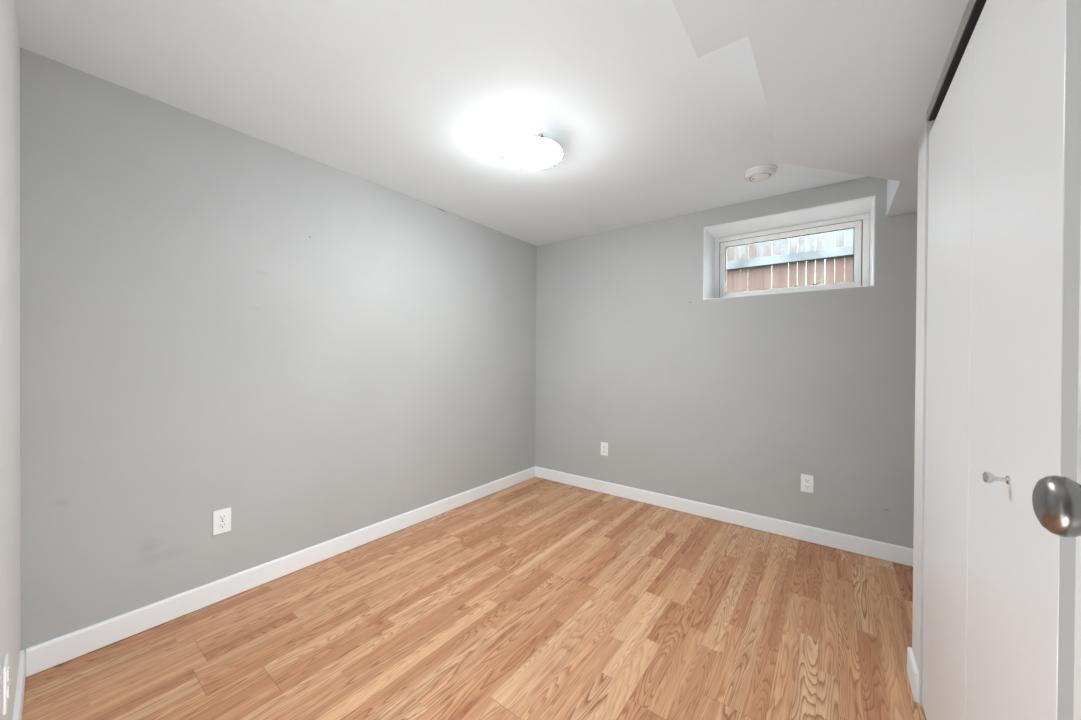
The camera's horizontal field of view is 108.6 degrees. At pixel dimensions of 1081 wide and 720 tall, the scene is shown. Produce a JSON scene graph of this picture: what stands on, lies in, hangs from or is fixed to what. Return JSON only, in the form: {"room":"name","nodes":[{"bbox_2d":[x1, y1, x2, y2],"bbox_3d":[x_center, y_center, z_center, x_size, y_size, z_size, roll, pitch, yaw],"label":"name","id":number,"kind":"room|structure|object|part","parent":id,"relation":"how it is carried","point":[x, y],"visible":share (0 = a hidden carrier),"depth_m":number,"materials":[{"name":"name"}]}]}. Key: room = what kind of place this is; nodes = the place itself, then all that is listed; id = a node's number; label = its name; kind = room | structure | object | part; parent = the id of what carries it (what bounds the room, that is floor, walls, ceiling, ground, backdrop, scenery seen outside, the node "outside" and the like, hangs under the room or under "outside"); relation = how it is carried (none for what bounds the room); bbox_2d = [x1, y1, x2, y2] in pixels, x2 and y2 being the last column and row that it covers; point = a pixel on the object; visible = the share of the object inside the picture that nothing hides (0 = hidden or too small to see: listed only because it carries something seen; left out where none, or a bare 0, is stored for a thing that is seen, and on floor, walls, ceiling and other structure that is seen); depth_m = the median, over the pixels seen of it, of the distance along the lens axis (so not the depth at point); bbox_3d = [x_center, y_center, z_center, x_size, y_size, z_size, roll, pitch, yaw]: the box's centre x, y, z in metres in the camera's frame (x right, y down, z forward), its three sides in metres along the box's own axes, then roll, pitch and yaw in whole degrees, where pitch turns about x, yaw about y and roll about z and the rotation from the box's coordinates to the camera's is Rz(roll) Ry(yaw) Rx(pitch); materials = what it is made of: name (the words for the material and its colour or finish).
{"room":"empty basement bedroom","nodes":[
{"label":"empty basement bedroom","id":0,"kind":"room"},
{"bbox_2d":[0,0,19,719],"bbox_3d":[-0.621,0.031,0.356,3.320,2.306,0.164,1,0,37],"label":"wall","id":1,"kind":"structure","parent":0,"point":[9,36],"depth_m":1.10,"materials":[{"name":"white paint"}]},
{"bbox_2d":[2,653,9,714],"bbox_3d":[-1.307,0.791,0.952,0.070,0.116,0.009,1,0,39],"label":"wall outlet","id":2,"kind":"object","parent":1,"relation":"attached to","point":[5,669],"visible":1,"depth_m":0.93,"materials":[{"name":"white plastic"}]},
{"bbox_2d":[7,682,9,697],"bbox_3d":[-1.306,0.810,0.954,0.031,0.028,0.003,1,0,39],"label":"receptacle","id":3,"kind":"object","parent":2,"relation":"attached to","point":[8,683],"depth_m":0.95,"materials":[{"name":"white plastic"}]},
{"bbox_2d":[7,667,9,682],"bbox_3d":[-1.306,0.771,0.953,0.031,0.028,0.003,1,0,39],"label":"receptacle","id":4,"kind":"object","parent":2,"relation":"attached to","point":[8,668],"depth_m":0.95,"materials":[{"name":"white plastic"}]},
{"bbox_2d":[13,650,25,719],"bbox_3d":[-1.285,1.122,0.936,1.580,0.100,0.012,1,0,39],"label":"baseboard","id":5,"kind":"structure","parent":1,"relation":"attached to","point":[20,687],"depth_m":1.28,"materials":[{"name":"white paint"}]},
{"bbox_2d":[1032,218,1080,719],"bbox_3d":[0.346,0.188,0.123,0.078,1.983,0.743,1,0,37],"label":"door","id":6,"kind":"structure","parent":1,"relation":"in","point":[1056,500],"depth_m":0.39,"materials":[{"name":"white paint"}]},
{"bbox_3d":[0.512,0.143,0.381,0.032,0.058,0.058,1,0,37],"label":"knob","id":7,"kind":"part","parent":6,"relation":"part of","materials":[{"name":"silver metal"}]},
{"bbox_2d":[20,47,536,650],"bbox_3d":[-1.433,0.016,2.139,0.120,2.306,4.501,1,0,37],"label":"wall","id":8,"kind":"structure","parent":0,"point":[214,316],"depth_m":1.88,"materials":[{"name":"grey paint"}]},
{"bbox_2d":[213,507,230,535],"bbox_3d":[-1.548,0.784,1.890,0.009,0.116,0.070,1,0,37],"label":"wall outlet","id":9,"kind":"object","parent":8,"relation":"attached to","point":[221,518],"visible":1,"depth_m":1.89,"materials":[{"name":"white plastic"}]},
{"bbox_2d":[218,522,225,528],"bbox_3d":[-1.546,0.804,1.889,0.003,0.028,0.031,1,0,37],"label":"receptacle","id":10,"kind":"object","parent":9,"relation":"attached to","point":[221,525],"depth_m":1.89,"materials":[{"name":"white plastic"}]},
{"bbox_2d":[218,514,225,520],"bbox_3d":[-1.545,0.765,1.889,0.003,0.028,0.031,1,0,37],"label":"receptacle","id":11,"kind":"object","parent":9,"relation":"attached to","point":[221,517],"depth_m":1.89,"materials":[{"name":"white plastic"}]},
{"bbox_2d":[26,466,535,676],"bbox_3d":[-0.971,1.115,2.660,0.012,0.100,3.074,1,0,37],"label":"baseboard","id":12,"kind":"structure","parent":8,"relation":"attached to","point":[48,654],"depth_m":1.89,"materials":[{"name":"white paint"}]},
{"bbox_2d":[15,0,866,245],"bbox_3d":[-0.049,-1.162,1.100,3.560,0.080,4.501,1,0,37],"label":"ceiling","id":13,"kind":"structure","parent":0,"point":[423,101],"depth_m":1.62,"materials":[{"name":"white paint"}]},
{"bbox_2d":[502,133,561,168],"bbox_3d":[-0.035,-1.073,2.029,0.307,0.107,0.321,1,0,37],"label":"ceiling light","id":14,"kind":"object","parent":13,"relation":"attached to","point":[530,152],"visible":1,"depth_m":1.96,"materials":[{"name":"white glass"}]},
{"bbox_2d":[743,164,777,181],"bbox_3d":[1.305,-1.099,2.308,0.176,0.040,0.176,1,0,37],"label":"smoke detector","id":15,"kind":"object","parent":13,"relation":"attached to","point":[759,173],"visible":1,"depth_m":2.27,"materials":[{"name":"white plastic"}]},
{"bbox_2d":[672,0,968,216],"bbox_3d":[1.153,-0.981,0.989,1.262,0.267,3.197,1,0,37],"label":"ceiling","id":16,"kind":"structure","parent":13,"relation":"attached to","point":[848,86],"depth_m":1.13,"materials":[{"name":"white paint"}]},
{"bbox_2d":[22,477,925,719],"bbox_3d":[-0.065,1.214,1.113,3.560,0.060,4.501,1,0,37],"label":"floor","id":17,"kind":"structure","parent":0,"point":[535,598],"depth_m":1.68,"materials":[{"name":"brown wood"}]},
{"bbox_2d":[535,176,916,548],"bbox_3d":[1.402,0.020,3.050,3.560,2.446,0.400,1,0,37],"label":"wall","id":18,"kind":"structure","parent":0,"point":[722,402],"depth_m":2.80,"materials":[{"name":"grey paint"}]},
{"bbox_2d":[601,442,607,455],"bbox_3d":[0.562,0.785,3.426,0.070,0.116,0.009,1,0,37],"label":"wall outlet","id":19,"kind":"object","parent":18,"relation":"attached to","point":[604,446],"visible":1,"depth_m":3.42,"materials":[{"name":"white plastic"}]},
{"bbox_2d":[535,467,912,566],"bbox_3d":[1.276,1.129,2.888,3.308,0.100,0.012,1,0,37],"label":"baseboard","id":20,"kind":"structure","parent":18,"relation":"attached to","point":[859,545],"depth_m":2.74,"materials":[{"name":"white paint"}]},
{"bbox_2d":[703,196,874,299],"bbox_3d":[1.741,-0.723,2.795,0.982,0.544,0.400,1,0,37],"label":"window","id":21,"kind":"structure","parent":18,"relation":"in","point":[858,215],"depth_m":2.77,"materials":[{"name":"white paint"}]},
{"bbox_3d":[1.823,-0.723,2.905,0.886,0.448,0.054,1,0,37],"label":"sash","id":22,"kind":"part","parent":21,"relation":"part of","materials":[{"name":"white plastic"}]},
{"bbox_2d":[801,474,813,492],"bbox_3d":[1.743,0.808,2.539,0.070,0.116,0.009,1,0,37],"label":"wall outlet","id":23,"kind":"object","parent":18,"relation":"attached to","point":[807,481],"visible":1,"depth_m":2.54,"materials":[{"name":"white plastic"}]},
{"bbox_2d":[912,114,934,706],"bbox_3d":[1.638,0.174,1.185,0.700,2.040,0.157,1,0,37],"label":"wall","id":24,"kind":"structure","parent":0,"point":[923,135],"depth_m":1.37,"materials":[{"name":"white paint"}]},
{"bbox_2d":[907,647,918,702],"bbox_3d":[1.633,1.140,1.202,0.711,0.100,0.161,1,0,37],"label":"baseboard","id":25,"kind":"structure","parent":24,"relation":"attached to","point":[912,670],"depth_m":1.38,"materials":[{"name":"white paint"}]},
{"bbox_2d":[926,0,1080,719],"bbox_3d":[1.275,0.175,0.702,0.700,2.040,1.053,1,0,37],"label":"wall","id":26,"kind":"structure","parent":0,"point":[1072,209],"depth_m":0.51,"materials":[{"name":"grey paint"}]},
{"bbox_2d":[922,0,1066,719],"bbox_3d":[1.020,0.165,0.925,0.076,2.018,0.995,1,0,37],"label":"door","id":27,"kind":"structure","parent":26,"relation":"in","point":[995,261],"depth_m":0.76,"materials":[{"name":"white paint"}]},
{"bbox_3d":[1.167,0.204,1.104,0.034,1.939,0.523,1,0,37],"label":"panel","id":28,"kind":"part","parent":27,"relation":"part of","materials":[{"name":"white paint"}]},
{"bbox_3d":[0.829,0.216,0.707,0.032,0.021,0.021,1,0,37],"label":"knob","id":29,"kind":"part","parent":27,"relation":"part of","materials":[{"name":"silver metal"}]},
{"bbox_3d":[0.874,0.204,0.714,0.034,1.939,0.449,1,0,37],"label":"panel","id":30,"kind":"part","parent":27,"relation":"part of","materials":[{"name":"white paint"}]},
{"label":"outside","id":31,"kind":"structure","parent":0,"visible":0},
{"bbox_3d":[2.533,-0.520,5.032,8.000,1.000,4.109,1,0,37],"label":"ground","id":32,"kind":"structure","parent":31,"visible":0},
{"bbox_2d":[726,229,853,292],"bbox_3d":[3.480,-1.477,5.532,6.097,1.120,0.088,1,0,37],"label":"fence","id":33,"kind":"object","parent":32,"relation":"on","point":[758,266],"visible":0.03,"depth_m":5.50,"materials":[{"name":"brown wood"}]},
{"bbox_3d":[3.435,-1.438,5.554,6.000,0.120,0.069,1,0,37],"label":"rail","id":34,"kind":"part","parent":33,"relation":"part of","materials":[{"name":"wood"}]}
]}

